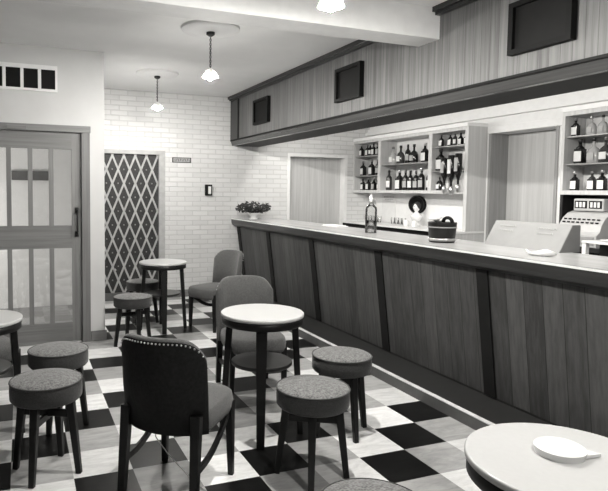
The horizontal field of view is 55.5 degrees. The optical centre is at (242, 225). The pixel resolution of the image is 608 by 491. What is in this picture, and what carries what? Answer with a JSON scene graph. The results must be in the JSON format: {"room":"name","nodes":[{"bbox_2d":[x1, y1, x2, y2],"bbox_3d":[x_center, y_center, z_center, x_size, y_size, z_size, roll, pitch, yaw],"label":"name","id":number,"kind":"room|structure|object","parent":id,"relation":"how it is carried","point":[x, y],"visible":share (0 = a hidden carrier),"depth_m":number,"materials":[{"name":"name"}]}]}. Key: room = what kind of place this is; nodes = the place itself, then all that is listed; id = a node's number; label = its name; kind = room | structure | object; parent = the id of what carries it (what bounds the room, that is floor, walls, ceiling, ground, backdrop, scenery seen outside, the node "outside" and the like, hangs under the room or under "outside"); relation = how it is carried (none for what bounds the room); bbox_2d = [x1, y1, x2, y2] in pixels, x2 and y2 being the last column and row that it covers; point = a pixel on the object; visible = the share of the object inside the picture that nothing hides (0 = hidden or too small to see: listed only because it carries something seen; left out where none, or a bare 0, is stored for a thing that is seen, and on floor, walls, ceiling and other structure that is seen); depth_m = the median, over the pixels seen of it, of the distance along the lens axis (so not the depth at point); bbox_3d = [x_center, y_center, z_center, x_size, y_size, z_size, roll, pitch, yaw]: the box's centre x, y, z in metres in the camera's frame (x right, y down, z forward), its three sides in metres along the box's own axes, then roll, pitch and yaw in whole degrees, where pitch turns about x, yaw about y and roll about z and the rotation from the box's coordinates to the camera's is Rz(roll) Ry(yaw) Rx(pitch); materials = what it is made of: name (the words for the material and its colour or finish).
{"room":"pub bar","nodes":[
{"label":"pub bar","id":0,"kind":"room"},
{"bbox_2d":[0,147,71,308],"bbox_3d":[-3.964,-0.356,6.682,3.830,2.820,0.100,-1,4,-21],"label":"wall","id":1,"kind":"structure","parent":0,"point":[62,203],"depth_m":7.19,"materials":[{"name":"glass"}]},
{"bbox_2d":[11,171,47,180],"bbox_3d":[-2.631,-0.617,7.109,0.430,0.115,0.035,-1,4,-21],"label":"wall sign","id":2,"kind":"object","parent":1,"relation":"attached to","point":[15,175],"visible":0.89,"depth_m":7.08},
{"bbox_2d":[0,43,104,330],"bbox_3d":[-3.228,-0.246,4.976,3.970,2.820,0.140,-1,4,-21],"label":"wall","id":3,"kind":"structure","parent":0,"point":[79,98],"depth_m":5.48,"materials":[{"name":"paint"}]},
{"bbox_2d":[0,62,57,91],"bbox_3d":[-2.103,-1.369,5.254,0.778,0.240,0.020,-1,4,-21],"label":"air vent","id":4,"kind":"object","parent":3,"relation":"in","point":[15,76],"visible":1,"depth_m":5.30,"materials":[{"name":"white paint"}]},
{"bbox_2d":[0,122,90,344],"bbox_3d":[-2.114,0.102,5.376,1.348,2.099,0.160,-1,4,-21],"label":"door","id":5,"kind":"structure","parent":3,"relation":"in","point":[76,236],"depth_m":5.49,"materials":[{"name":"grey wood"}]},
{"bbox_2d":[91,330,106,340],"bbox_3d":[-1.419,1.092,5.678,0.152,0.100,0.016,-1,4,-21],"label":"baseboard","id":6,"kind":"structure","parent":3,"relation":"attached to","point":[97,335],"depth_m":5.67,"materials":[{"name":"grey wood"}]},
{"bbox_2d":[0,0,446,96],"bbox_3d":[-0.011,-1.617,4.136,9.400,0.080,10.900,-1,4,-21],"label":"ceiling","id":7,"kind":"structure","parent":0,"point":[130,42],"depth_m":5.21,"materials":[{"name":"paint"}]},
{"bbox_2d":[136,68,178,110],"bbox_3d":[-0.964,-1.517,6.508,0.480,0.422,0.480,-1,4,-21],"label":"pendant lamp","id":8,"kind":"object","parent":7,"relation":"hanging from","point":[153,73],"visible":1,"depth_m":6.46,"materials":[{"name":"paint"}]},
{"bbox_2d":[181,20,239,79],"bbox_3d":[-0.259,-1.401,4.687,0.480,0.422,0.480,-1,4,-21],"label":"pendant lamp","id":9,"kind":"object","parent":7,"relation":"hanging from","point":[197,28],"visible":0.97,"depth_m":4.64,"materials":[{"name":"paint"}]},
{"bbox_2d":[38,0,439,46],"bbox_3d":[-1.430,-1.421,3.145,6.035,0.220,0.235,-1,4,-21],"label":"beam","id":10,"kind":"structure","parent":7,"relation":"attached to","point":[385,21],"depth_m":3.80,"materials":[{"name":"paint"}]},
{"bbox_2d":[318,0,343,11],"bbox_3d":[0.448,-1.284,2.863,0.480,0.422,0.480,-1,4,-21],"label":"pendant lamp","id":11,"kind":"object","parent":7,"relation":"hanging from","point":[326,5],"visible":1,"depth_m":2.87,"materials":[{"name":"glass"}]},
{"bbox_2d":[104,88,369,289],"bbox_3d":[0.014,-0.421,8.412,4.700,2.820,0.200,-1,4,-21],"label":"wall","id":12,"kind":"structure","parent":0,"point":[198,226],"depth_m":8.08,"materials":[{"name":"brick"}]},
{"bbox_2d":[104,149,164,300],"bbox_3d":[-1.495,-0.001,7.768,0.900,2.030,0.160,-1,4,-21],"label":"door","id":13,"kind":"structure","parent":12,"relation":"in","point":[134,180],"depth_m":7.77,"materials":[{"name":"grey paint"}]},
{"bbox_2d":[167,289,188,297],"bbox_3d":[-0.562,0.951,8.160,1.090,0.100,0.016,-1,4,-21],"label":"baseboard","id":14,"kind":"structure","parent":12,"relation":"attached to","point":[186,290],"depth_m":8.06,"materials":[{"name":"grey wood"}]},
{"bbox_2d":[172,157,190,162],"bbox_3d":[-0.837,-0.903,7.934,0.270,0.072,0.017,-1,4,-21],"label":"wall plate","id":15,"kind":"object","parent":12,"relation":"attached to","point":[174,159],"visible":1,"depth_m":7.92,"materials":[{"name":"metal"}]},
{"bbox_2d":[205,184,211,195],"bbox_3d":[-0.473,-0.498,8.081,0.100,0.156,0.054,-1,4,-21],"label":"box","id":16,"kind":"object","parent":12,"relation":"attached to","point":[208,188],"visible":1,"depth_m":8.06,"materials":[{"name":"plastic"}]},
{"bbox_2d":[287,153,347,224],"bbox_3d":[1.117,-0.055,8.839,1.025,2.060,0.182,-1,4,-21],"label":"door","id":17,"kind":"structure","parent":12,"relation":"in","point":[316,183],"depth_m":8.87,"materials":[{"name":"white paint"}]},
{"bbox_2d":[0,296,481,490],"bbox_3d":[-0.040,1.265,4.309,9.400,0.066,10.900,-1,4,-21],"label":"floor","id":18,"kind":"structure","parent":0,"point":[405,441],"depth_m":3.42,"materials":[{"name":"tile"}]},
{"bbox_2d":[0,335,20,370],"bbox_3d":[-1.827,0.831,3.925,0.594,0.827,0.465,4,5,44],"label":"tub chair","id":19,"kind":"object","parent":18,"relation":"on","point":[5,347],"visible":0.24,"depth_m":3.81,"materials":[{"name":"grey fabric"}]},
{"bbox_2d":[0,310,24,432],"bbox_3d":[-1.562,0.912,3.385,0.514,0.734,0.514,-1,4,-29],"label":"pub table","id":20,"kind":"object","parent":18,"relation":"on","point":[10,321],"visible":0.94,"depth_m":3.44,"materials":[{"name":"black paint"}]},
{"bbox_2d":[0,359,11,374],"bbox_3d":[-1.561,0.849,3.382,0.376,0.022,0.376,-1,4,-29],"label":"shelf","id":21,"kind":"object","parent":20,"relation":"attached to","point":[5,365],"depth_m":3.40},
{"bbox_2d":[8,368,82,488],"bbox_3d":[-1.033,1.047,3.029,0.372,0.520,0.372,-2,4,-39],"label":"bar stool","id":22,"kind":"object","parent":18,"relation":"on","point":[44,393],"visible":1,"depth_m":2.96,"materials":[{"name":"fabric"}]},
{"bbox_2d":[9,368,82,409],"bbox_3d":[-1.031,0.848,3.017,0.368,0.120,0.368,-2,4,-39],"label":"cushion","id":23,"kind":"object","parent":22,"relation":"on","point":[46,388],"depth_m":2.90,"materials":[{"name":"fabric"}]},
{"bbox_2d":[27,341,88,435],"bbox_3d":[-1.165,1.015,3.637,0.372,0.508,0.372,-3,5,-43],"label":"bar stool","id":24,"kind":"object","parent":18,"relation":"on","point":[73,355],"visible":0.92,"depth_m":3.52,"materials":[{"name":"fabric"}]},
{"bbox_2d":[27,341,88,369],"bbox_3d":[-1.163,0.820,3.625,0.368,0.117,0.368,-3,5,-43],"label":"cushion","id":25,"kind":"object","parent":24,"relation":"on","point":[73,355],"depth_m":3.51,"materials":[{"name":"fabric"}]},
{"bbox_2d":[113,293,151,346],"bbox_3d":[-1.055,0.910,5.537,0.372,0.492,0.372,1,4,14],"label":"bar stool","id":26,"kind":"object","parent":18,"relation":"on","point":[128,301],"visible":0.98,"depth_m":5.44,"materials":[{"name":"fabric"}]},
{"bbox_2d":[113,293,151,309],"bbox_3d":[-1.053,0.721,5.525,0.368,0.113,0.368,1,4,14],"label":"cushion","id":27,"kind":"object","parent":26,"relation":"on","point":[129,301],"depth_m":5.39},
{"bbox_2d":[126,278,158,324],"bbox_3d":[-1.125,0.854,6.494,0.372,0.487,0.372,-2,4,-33],"label":"bar stool","id":28,"kind":"object","parent":18,"relation":"on","point":[133,285],"visible":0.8,"depth_m":6.38,"materials":[{"name":"fabric"}]},
{"bbox_2d":[126,278,158,291],"bbox_3d":[-1.124,0.667,6.483,0.368,0.112,0.368,-2,4,-33],"label":"cushion","id":29,"kind":"object","parent":28,"relation":"on","point":[133,285],"depth_m":6.35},
{"bbox_2d":[139,259,186,334],"bbox_3d":[-0.851,0.752,6.154,0.514,0.734,0.514,0,4,-12],"label":"pub table","id":30,"kind":"object","parent":18,"relation":"on","point":[163,266],"visible":0.9,"depth_m":6.04,"materials":[{"name":"black paint"}]},
{"bbox_2d":[145,289,180,296],"bbox_3d":[-0.850,0.729,6.152,0.376,0.022,0.376,0,4,-12],"label":"shelf","id":31,"kind":"object","parent":30,"relation":"attached to","point":[155,293],"depth_m":6.11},
{"bbox_2d":[117,333,234,490],"bbox_3d":[-0.320,0.909,2.880,0.465,0.827,0.594,2,4,22],"label":"tub chair","id":32,"kind":"object","parent":18,"relation":"on","point":[168,392],"visible":1,"depth_m":2.64,"materials":[{"name":"black leather"}]},
{"bbox_2d":[155,434,205,490],"bbox_3d":[-0.253,1.154,2.851,0.381,0.334,0.169,2,4,20],"label":"loose wire","id":33,"kind":"object","parent":32,"relation":"hanging from","point":[155,434],"visible":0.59,"depth_m":2.95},
{"bbox_2d":[188,250,243,332],"bbox_3d":[-0.274,0.703,6.304,0.594,0.827,0.465,-3,5,-45],"label":"tub chair","id":34,"kind":"object","parent":18,"relation":"on","point":[227,263],"visible":0.77,"depth_m":6.31,"materials":[{"name":"grey fabric"}]},
{"bbox_2d":[215,275,286,398],"bbox_3d":[0.061,0.827,4.303,0.465,0.827,0.594,0,4,-15],"label":"tub chair","id":35,"kind":"object","parent":18,"relation":"on","point":[239,289],"visible":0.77,"depth_m":4.39,"materials":[{"name":"grey fabric"}]},
{"bbox_2d":[219,304,303,449],"bbox_3d":[0.121,0.908,3.542,0.520,0.756,0.520,1,3,3],"label":"pub table","id":36,"kind":"object","parent":18,"relation":"on","point":[261,319],"visible":0.98,"depth_m":3.40,"materials":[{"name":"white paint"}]},
{"bbox_2d":[231,351,291,372],"bbox_3d":[0.121,0.841,3.538,0.376,0.022,0.376,1,3,3],"label":"shelf","id":37,"kind":"object","parent":36,"relation":"attached to","point":[246,361],"depth_m":3.49,"materials":[{"name":"wood"}]},
{"bbox_2d":[274,375,350,490],"bbox_3d":[0.368,1.073,3.010,0.388,0.499,0.388,-2,4,-37],"label":"bar stool","id":38,"kind":"object","parent":18,"relation":"on","point":[312,399],"visible":1,"depth_m":2.90,"materials":[{"name":"fabric"}]},
{"bbox_2d":[276,375,349,417],"bbox_3d":[0.370,0.881,2.998,0.384,0.115,0.384,-2,4,-37],"label":"cushion","id":39,"kind":"object","parent":38,"relation":"on","point":[310,396],"depth_m":2.88,"materials":[{"name":"fabric"}]},
{"bbox_2d":[312,346,372,442],"bbox_3d":[0.617,1.036,3.571,0.372,0.510,0.372,2,4,23],"label":"bar stool","id":40,"kind":"object","parent":18,"relation":"on","point":[351,365],"visible":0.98,"depth_m":3.43,"materials":[{"name":"fabric"}]},
{"bbox_2d":[312,346,371,378],"bbox_3d":[0.619,0.840,3.559,0.368,0.118,0.368,2,4,23],"label":"cushion","id":41,"kind":"object","parent":40,"relation":"on","point":[342,362],"depth_m":3.43,"materials":[{"name":"fabric"}]},
{"bbox_2d":[321,478,411,490],"bbox_3d":[0.430,1.146,1.894,0.372,0.487,0.372,3,5,40],"label":"bar stool","id":42,"kind":"object","parent":18,"relation":"on","point":[350,484],"visible":1,"depth_m":1.99,"materials":[{"name":"fabric"}]},
{"bbox_2d":[341,221,484,241],"bbox_3d":[2.204,0.522,7.889,0.492,1.045,2.460,-1,4,-21],"label":"bar","id":43,"kind":"object","parent":18,"relation":"on","point":[478,236],"visible":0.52,"depth_m":7.43,"materials":[{"name":"brown wood"}]},
{"bbox_2d":[341,221,484,233],"bbox_3d":[2.209,0.013,7.858,0.492,0.025,2.460,-1,4,-21],"label":"countertop","id":44,"kind":"structure","parent":43,"relation":"on","point":[382,224],"depth_m":7.62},
{"bbox_2d":[410,202,421,225],"bbox_3d":[2.361,-0.157,7.758,0.124,0.328,0.200,-1,4,-21],"label":"figurine","id":45,"kind":"object","parent":43,"relation":"on","point":[416,216],"visible":0.89,"depth_m":7.72,"materials":[{"name":"white ceramic"}]},
{"bbox_2d":[353,126,487,231],"bbox_3d":[2.311,-0.616,7.859,0.288,1.229,2.454,-1,4,-21],"label":"shelf unit","id":46,"kind":"object","parent":43,"relation":"on","point":[472,182],"visible":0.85,"depth_m":7.26,"materials":[{"name":"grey wood"}]},
{"bbox_2d":[360,179,364,189],"bbox_3d":[1.874,-0.636,8.882,0.063,0.178,0.068,-1,4,-21],"label":"bottle","id":47,"kind":"object","parent":46,"relation":"on","point":[362,184],"visible":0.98,"depth_m":8.86,"materials":[{"name":"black glass"}]},
{"bbox_2d":[360,161,365,175],"bbox_3d":[1.873,-0.879,8.855,0.078,0.220,0.084,-1,4,-21],"label":"bottle","id":48,"kind":"object","parent":46,"relation":"on","point":[363,167],"visible":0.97,"depth_m":8.83,"materials":[{"name":"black glass"}]},
{"bbox_2d":[365,178,370,189],"bbox_3d":[1.924,-0.629,8.729,0.065,0.185,0.070,-1,4,-21],"label":"bottle","id":49,"kind":"object","parent":46,"relation":"on","point":[368,184],"visible":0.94,"depth_m":8.70,"materials":[{"name":"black glass"}]},
{"bbox_2d":[368,160,374,174],"bbox_3d":[1.957,-0.872,8.641,0.082,0.233,0.089,-1,4,-21],"label":"bottle","id":50,"kind":"object","parent":46,"relation":"on","point":[371,168],"visible":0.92,"depth_m":8.61,"materials":[{"name":"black glass"}]},
{"bbox_2d":[371,178,376,189],"bbox_3d":[1.981,-0.620,8.602,0.064,0.183,0.069,-1,4,-21],"label":"bottle","id":51,"kind":"object","parent":46,"relation":"on","point":[373,184],"visible":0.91,"depth_m":8.58,"materials":[{"name":"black glass"}]},
{"bbox_2d":[386,170,391,189],"bbox_3d":[2.108,-0.648,8.219,0.087,0.287,0.085,-1,4,-21],"label":"bottle","id":52,"kind":"object","parent":46,"relation":"on","point":[388,178],"visible":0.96,"depth_m":8.19,"materials":[{"name":"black glass"}]},
{"bbox_2d":[389,147,396,163],"bbox_3d":[2.147,-0.993,8.137,0.098,0.247,0.133,-1,4,-21],"label":"bottle","id":53,"kind":"object","parent":46,"relation":"on","point":[392,158],"visible":0.95,"depth_m":8.10,"materials":[{"name":"glass"}]},
{"bbox_2d":[395,170,402,189],"bbox_3d":[2.207,-0.632,8.022,0.099,0.280,0.106,-1,4,-21],"label":"bottle","id":54,"kind":"object","parent":46,"relation":"on","point":[398,180],"visible":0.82,"depth_m":7.99,"materials":[{"name":"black glass"}]},
{"bbox_2d":[396,145,404,163],"bbox_3d":[2.210,-0.986,7.979,0.100,0.252,0.135,-1,4,-21],"label":"bottle","id":55,"kind":"object","parent":46,"relation":"on","point":[400,158],"visible":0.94,"depth_m":7.94,"materials":[{"name":"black glass"}]},
{"bbox_2d":[402,170,407,189],"bbox_3d":[2.250,-0.622,7.889,0.085,0.278,0.082,-1,4,-21],"label":"bottle","id":56,"kind":"object","parent":46,"relation":"on","point":[405,177],"visible":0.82,"depth_m":7.87,"materials":[{"name":"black glass"}]},
{"bbox_2d":[405,144,410,162],"bbox_3d":[2.266,-0.977,7.824,0.078,0.254,0.075,-1,4,-21],"label":"bottle","id":57,"kind":"object","parent":46,"relation":"on","point":[407,152],"visible":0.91,"depth_m":7.80,"materials":[{"name":"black glass"}]},
{"bbox_2d":[407,170,412,189],"bbox_3d":[2.287,-0.611,7.781,0.082,0.268,0.079,-1,4,-21],"label":"bottle","id":58,"kind":"object","parent":46,"relation":"on","point":[410,178],"visible":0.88,"depth_m":7.75,"materials":[{"name":"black glass"}]},
{"bbox_2d":[409,144,417,162],"bbox_3d":[2.318,-0.968,7.721,0.098,0.249,0.134,-1,4,-21],"label":"bottle","id":59,"kind":"object","parent":46,"relation":"on","point":[413,157],"visible":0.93,"depth_m":7.68,"materials":[{"name":"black glass"}]},
{"bbox_2d":[413,170,417,189],"bbox_3d":[2.330,-0.604,7.674,0.082,0.269,0.080,-1,4,-21],"label":"bottle","id":60,"kind":"object","parent":46,"relation":"on","point":[415,178],"visible":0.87,"depth_m":7.65,"materials":[{"name":"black glass"}]},
{"bbox_2d":[418,168,424,189],"bbox_3d":[2.366,-0.608,7.554,0.089,0.292,0.086,-1,4,-21],"label":"bottle","id":61,"kind":"object","parent":46,"relation":"on","point":[421,178],"visible":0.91,"depth_m":7.52,"materials":[{"name":"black glass"}]},
{"bbox_2d":[420,143,427,161],"bbox_3d":[2.399,-0.952,7.507,0.086,0.245,0.093,-1,4,-21],"label":"bottle","id":62,"kind":"object","parent":46,"relation":"on","point":[424,153],"visible":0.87,"depth_m":7.48,"materials":[{"name":"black glass"}]},
{"bbox_2d":[435,175,442,189],"bbox_3d":[2.496,-0.538,7.238,0.076,0.192,0.103,-1,4,-21],"label":"bottle","id":63,"kind":"object","parent":46,"relation":"on","point":[439,184],"visible":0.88,"depth_m":7.21,"materials":[{"name":"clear glass"}]},
{"bbox_2d":[435,149,444,170],"bbox_3d":[2.503,-0.825,7.214,0.097,0.275,0.104,-1,4,-21],"label":"bottle","id":64,"kind":"object","parent":46,"relation":"on","point":[438,159],"visible":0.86,"depth_m":7.19,"materials":[{"name":"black glass"}]},
{"bbox_2d":[438,135,443,146],"bbox_3d":[2.505,-1.062,7.197,0.053,0.149,0.057,-1,4,-21],"label":"bottle","id":65,"kind":"object","parent":46,"relation":"on","point":[441,140],"visible":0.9,"depth_m":7.18,"materials":[{"name":"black glass"}]},
{"bbox_2d":[440,158,447,193],"bbox_3d":[2.588,-0.602,7.017,0.358,0.430,0.083,-1,4,-21],"label":"bottle","id":66,"kind":"object","parent":46,"relation":"attached to","point":[443,164],"visible":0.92,"depth_m":6.94,"materials":[{"name":"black glass"}]},
{"bbox_2d":[447,133,452,145],"bbox_3d":[2.566,-1.054,7.049,0.054,0.153,0.058,-1,4,-21],"label":"bottle","id":67,"kind":"object","parent":46,"relation":"on","point":[450,139],"visible":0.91,"depth_m":7.03,"materials":[{"name":"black glass"}]},
{"bbox_2d":[447,155,463,194],"bbox_3d":[2.631,-0.605,6.905,0.358,0.470,0.083,-1,4,-21],"label":"bottle","id":68,"kind":"object","parent":46,"relation":"attached to","point":[450,161],"visible":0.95,"depth_m":6.82,"materials":[{"name":"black glass"}]},
{"bbox_2d":[454,153,463,192],"bbox_3d":[2.673,-0.618,6.796,0.358,0.460,0.083,-1,4,-21],"label":"bottle","id":69,"kind":"object","parent":46,"relation":"attached to","point":[458,158],"visible":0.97,"depth_m":6.71,"materials":[{"name":"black glass"}]},
{"bbox_2d":[458,133,463,144],"bbox_3d":[2.633,-1.040,6.894,0.051,0.145,0.055,-1,4,-21],"label":"bottle","id":70,"kind":"object","parent":46,"relation":"on","point":[460,139],"visible":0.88,"depth_m":6.88,"materials":[{"name":"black glass"}]},
{"bbox_2d":[231,218,607,437],"bbox_3d":[1.692,0.711,4.218,0.862,1.097,8.948,-1,4,-21],"label":"bar counter","id":71,"kind":"object","parent":18,"relation":"on","point":[480,334],"depth_m":4.12,"materials":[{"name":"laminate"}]},
{"bbox_2d":[235,201,270,219],"bbox_3d":[0.153,-0.217,8.063,0.542,0.266,0.380,-1,4,-21],"label":"flower vase","id":72,"kind":"object","parent":71,"relation":"on","point":[253,209],"visible":0.98,"depth_m":8.00,"materials":[{"name":"white ceramic"}]},
{"bbox_2d":[322,224,347,226],"bbox_3d":[1.077,0.003,6.648,0.140,0.016,0.320,-1,4,-28],"label":"towel","id":73,"kind":"object","parent":71,"relation":"on","point":[332,225],"visible":1,"depth_m":6.57,"materials":[{"name":"white fabric"}]},
{"bbox_2d":[365,194,376,232],"bbox_3d":[1.263,-0.115,5.606,0.111,0.380,0.111,2,4,24],"label":"bottle","id":74,"kind":"object","parent":71,"relation":"on","point":[371,199],"visible":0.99,"depth_m":5.63,"materials":[{"name":"clear glass"}]},
{"bbox_2d":[233,218,607,270],"bbox_3d":[1.786,0.181,4.221,0.670,0.035,8.948,-1,4,-21],"label":"countertop","id":75,"kind":"structure","parent":71,"relation":"on","point":[597,262],"depth_m":4.37,"materials":[{"name":"laminate"}]},
{"bbox_2d":[428,216,456,242],"bbox_3d":[1.624,0.029,4.649,0.228,0.214,0.228,1,4,11],"label":"ice bucket","id":76,"kind":"object","parent":71,"relation":"on","point":[443,231],"visible":0.98,"depth_m":4.56,"materials":[{"name":"brown wood"}]},
{"bbox_2d":[428,216,442,221],"bbox_3d":[1.597,-0.053,4.704,0.160,0.044,0.108,-1,4,-21],"label":"glass dish","id":77,"kind":"object","parent":76,"relation":"on","point":[434,218],"visible":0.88,"depth_m":4.67,"materials":[{"name":"white glass"}]},
{"bbox_2d":[484,220,580,252],"bbox_3d":[2.117,0.073,4.222,0.190,0.187,0.675,-1,4,-21],"label":"display cabinet","id":78,"kind":"object","parent":71,"relation":"on","point":[558,238],"visible":1,"depth_m":4.12,"materials":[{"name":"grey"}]},
{"bbox_2d":[525,249,556,256],"bbox_3d":[1.930,0.177,3.697,0.096,0.039,0.196,-2,5,-41],"label":"ashtray","id":79,"kind":"object","parent":71,"relation":"on","point":[547,253],"visible":1,"depth_m":3.66,"materials":[{"name":"white ceramic"}]},
{"bbox_2d":[464,423,607,490],"bbox_3d":[0.921,1.039,1.653,0.554,0.738,0.554,0,4,-15],"label":"pub table","id":80,"kind":"object","parent":18,"relation":"on","point":[499,457],"visible":0.91,"depth_m":1.62,"materials":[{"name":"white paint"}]},
{"bbox_2d":[533,436,600,463],"bbox_3d":[0.935,0.656,1.678,0.152,0.022,0.140,-1,4,-27],"label":"ashtray","id":81,"kind":"object","parent":80,"relation":"on","point":[556,449],"visible":1,"depth_m":1.65,"materials":[{"name":"white ceramic"}]},
{"bbox_2d":[573,246,599,255],"bbox_3d":[3.412,0.729,4.773,0.488,1.030,1.740,-1,4,-21],"label":"bar","id":82,"kind":"object","parent":18,"relation":"on","point":[592,251],"visible":0.07,"depth_m":5.01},
{"bbox_2d":[559,106,607,222],"bbox_3d":[3.443,-0.420,4.937,0.286,1.245,1.360,-1,4,-21],"label":"shelf unit","id":83,"kind":"object","parent":82,"relation":"on","point":[569,143],"visible":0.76,"depth_m":5.49,"materials":[{"name":"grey wood"}]},
{"bbox_2d":[569,172,579,189],"bbox_3d":[3.177,-0.422,5.468,0.063,0.177,0.067,-1,4,-21],"label":"bottle","id":84,"kind":"object","parent":83,"relation":"on","point":[574,182],"visible":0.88,"depth_m":5.45,"materials":[{"name":"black glass"}]},
{"bbox_2d":[571,118,580,135],"bbox_3d":[3.176,-0.934,5.451,0.060,0.170,0.065,-1,4,-21],"label":"bottle","id":85,"kind":"object","parent":83,"relation":"on","point":[575,128],"visible":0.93,"depth_m":5.43,"materials":[{"name":"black glass"}]},
{"bbox_2d":[573,139,586,163],"bbox_3d":[3.197,-0.700,5.415,0.081,0.229,0.087,-1,4,-21],"label":"bottle","id":86,"kind":"object","parent":83,"relation":"on","point":[580,152],"visible":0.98,"depth_m":5.39,"materials":[{"name":"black glass"}]},
{"bbox_2d":[586,116,596,134],"bbox_3d":[3.236,-0.925,5.303,0.069,0.171,0.092,-1,4,-21],"label":"bottle","id":87,"kind":"object","parent":83,"relation":"on","point":[591,128],"visible":0.93,"depth_m":5.28,"materials":[{"name":"clear glass"}]},
{"bbox_2d":[587,171,596,189],"bbox_3d":[3.248,-0.413,5.313,0.063,0.179,0.068,-1,4,-21],"label":"bottle","id":88,"kind":"object","parent":83,"relation":"on","point":[592,181],"visible":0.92,"depth_m":5.29,"materials":[{"name":"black glass"}]},
{"bbox_2d":[586,138,599,162],"bbox_3d":[3.252,-0.694,5.297,0.092,0.232,0.124,-1,4,-21],"label":"bottle","id":89,"kind":"object","parent":83,"relation":"on","point":[592,153],"visible":0.89,"depth_m":5.27,"materials":[{"name":"clear glass"}]},
{"bbox_2d":[596,170,607,190],"bbox_3d":[3.283,-0.410,5.220,0.065,0.185,0.070,-1,4,-21],"label":"bottle","id":90,"kind":"object","parent":83,"relation":"on","point":[602,181],"visible":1,"depth_m":5.20,"materials":[{"name":"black glass"}]},
{"bbox_2d":[597,115,607,133],"bbox_3d":[3.278,-0.918,5.201,0.069,0.172,0.092,-1,4,-21],"label":"bottle","id":91,"kind":"object","parent":83,"relation":"on","point":[602,127],"visible":0.91,"depth_m":5.18,"materials":[{"name":"clear glass"}]},
{"bbox_2d":[598,136,607,161],"bbox_3d":[3.285,-0.686,5.173,0.092,0.231,0.124,-1,4,-21],"label":"bottle","id":92,"kind":"object","parent":83,"relation":"on","point":[603,152],"visible":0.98,"depth_m":5.15,"materials":[{"name":"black glass"}]},
{"bbox_2d":[559,198,607,247],"bbox_3d":[3.197,-0.031,5.254,0.408,0.425,0.420,-1,4,-21],"label":"cash register","id":93,"kind":"object","parent":82,"relation":"on","point":[591,215],"visible":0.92,"depth_m":5.15,"materials":[{"name":"metal"}]},
{"bbox_2d":[580,246,599,253],"bbox_3d":[3.417,0.237,4.744,0.488,0.045,1.740,-1,4,-21],"label":"countertop","id":94,"kind":"structure","parent":82,"relation":"on","point":[591,250],"depth_m":5.00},
{"bbox_2d":[581,240,607,256],"bbox_3d":[3.122,0.707,4.418,0.270,1.110,0.950,-1,4,-21],"label":"ledge","id":95,"kind":"object","parent":18,"relation":"on","point":[603,251],"visible":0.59,"depth_m":4.77,"materials":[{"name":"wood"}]},
{"bbox_2d":[239,0,607,137],"bbox_3d":[1.552,-1.235,3.879,0.060,0.620,9.250,-1,4,-21],"label":"wall","id":96,"kind":"structure","parent":0,"point":[471,46],"depth_m":4.18,"materials":[{"name":"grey wood"}]},
{"bbox_2d":[230,99,238,139],"bbox_3d":[-0.099,-1.482,8.042,0.034,0.549,0.280,-1,4,-21],"label":"trim","id":97,"kind":"structure","parent":96,"relation":"attached to","point":[234,124],"depth_m":8.01,"materials":[{"name":"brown wood"}]},
{"bbox_2d":[252,95,270,125],"bbox_3d":[0.239,-1.423,7.127,0.045,0.310,0.466,-1,4,-21],"label":"speaker panel","id":98,"kind":"object","parent":96,"relation":"attached to","point":[261,106],"visible":1,"depth_m":7.09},
{"bbox_2d":[334,60,363,102],"bbox_3d":[0.972,-1.302,5.232,0.045,0.310,0.435,-1,4,-21],"label":"speaker panel","id":99,"kind":"object","parent":96,"relation":"attached to","point":[348,79],"visible":1,"depth_m":5.21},
{"bbox_2d":[228,0,477,100],"bbox_3d":[1.499,-1.516,3.841,0.080,0.055,9.250,-1,4,-21],"label":"crown molding","id":100,"kind":"structure","parent":96,"relation":"attached to","point":[447,6],"depth_m":5.51,"materials":[{"name":"wood"}]},
{"bbox_2d":[230,53,607,141],"bbox_3d":[1.513,-0.931,3.883,0.038,0.020,9.250,-1,4,-21],"label":"trim","id":101,"kind":"structure","parent":96,"relation":"attached to","point":[601,56],"depth_m":3.88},
{"bbox_2d":[231,58,607,145],"bbox_3d":[1.532,-0.893,3.893,0.056,0.064,9.250,-1,4,-21],"label":"fascia board","id":102,"kind":"object","parent":96,"relation":"attached to","point":[601,65],"visible":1,"depth_m":3.92,"materials":[{"name":"wood"}]},
{"bbox_2d":[237,72,607,146],"bbox_3d":[1.735,-0.921,3.970,0.379,0.114,9.250,-1,4,-21],"label":"soffit","id":103,"kind":"structure","parent":96,"relation":"attached to","point":[598,80],"depth_m":4.20,"materials":[{"name":"wood"}]},
{"bbox_2d":[507,0,577,56],"bbox_3d":[1.720,-1.178,3.300,0.045,0.310,0.435,-1,4,-21],"label":"speaker panel","id":104,"kind":"object","parent":96,"relation":"attached to","point":[533,25],"visible":1,"depth_m":3.31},
{"bbox_2d":[368,86,607,241],"bbox_3d":[3.760,-0.166,4.802,0.200,2.820,9.250,-1,4,-21],"label":"wall","id":105,"kind":"structure","parent":0,"point":[444,205],"depth_m":7.22,"materials":[{"name":"white paint"}]},
{"bbox_2d":[381,194,395,221],"bbox_3d":[2.191,-0.260,8.566,0.008,0.424,0.340,-1,4,-21],"label":"card","id":106,"kind":"object","parent":105,"relation":"attached to","point":[388,200],"visible":0.98,"depth_m":8.56,"materials":[{"name":"grey paper"}]},
{"bbox_2d":[408,196,425,212],"bbox_3d":[2.420,-0.287,7.923,0.038,0.250,0.350,-1,4,-21],"label":"oval plaque","id":107,"kind":"object","parent":105,"relation":"attached to","point":[413,199],"visible":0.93,"depth_m":7.88,"materials":[{"name":"metal"}]},
{"bbox_2d":[353,89,607,141],"bbox_3d":[3.537,-1.124,4.655,0.300,0.195,9.250,-1,4,-21],"label":"trim","id":108,"kind":"structure","parent":105,"relation":"attached to","point":[601,96],"depth_m":6.62,"materials":[{"name":"white paint"}]},
{"bbox_2d":[485,117,562,241],"bbox_3d":[3.193,0.009,6.375,0.310,2.270,1.005,-1,4,-21],"label":"door","id":109,"kind":"structure","parent":105,"relation":"in","point":[523,157],"depth_m":6.55,"materials":[{"name":"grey wood"}]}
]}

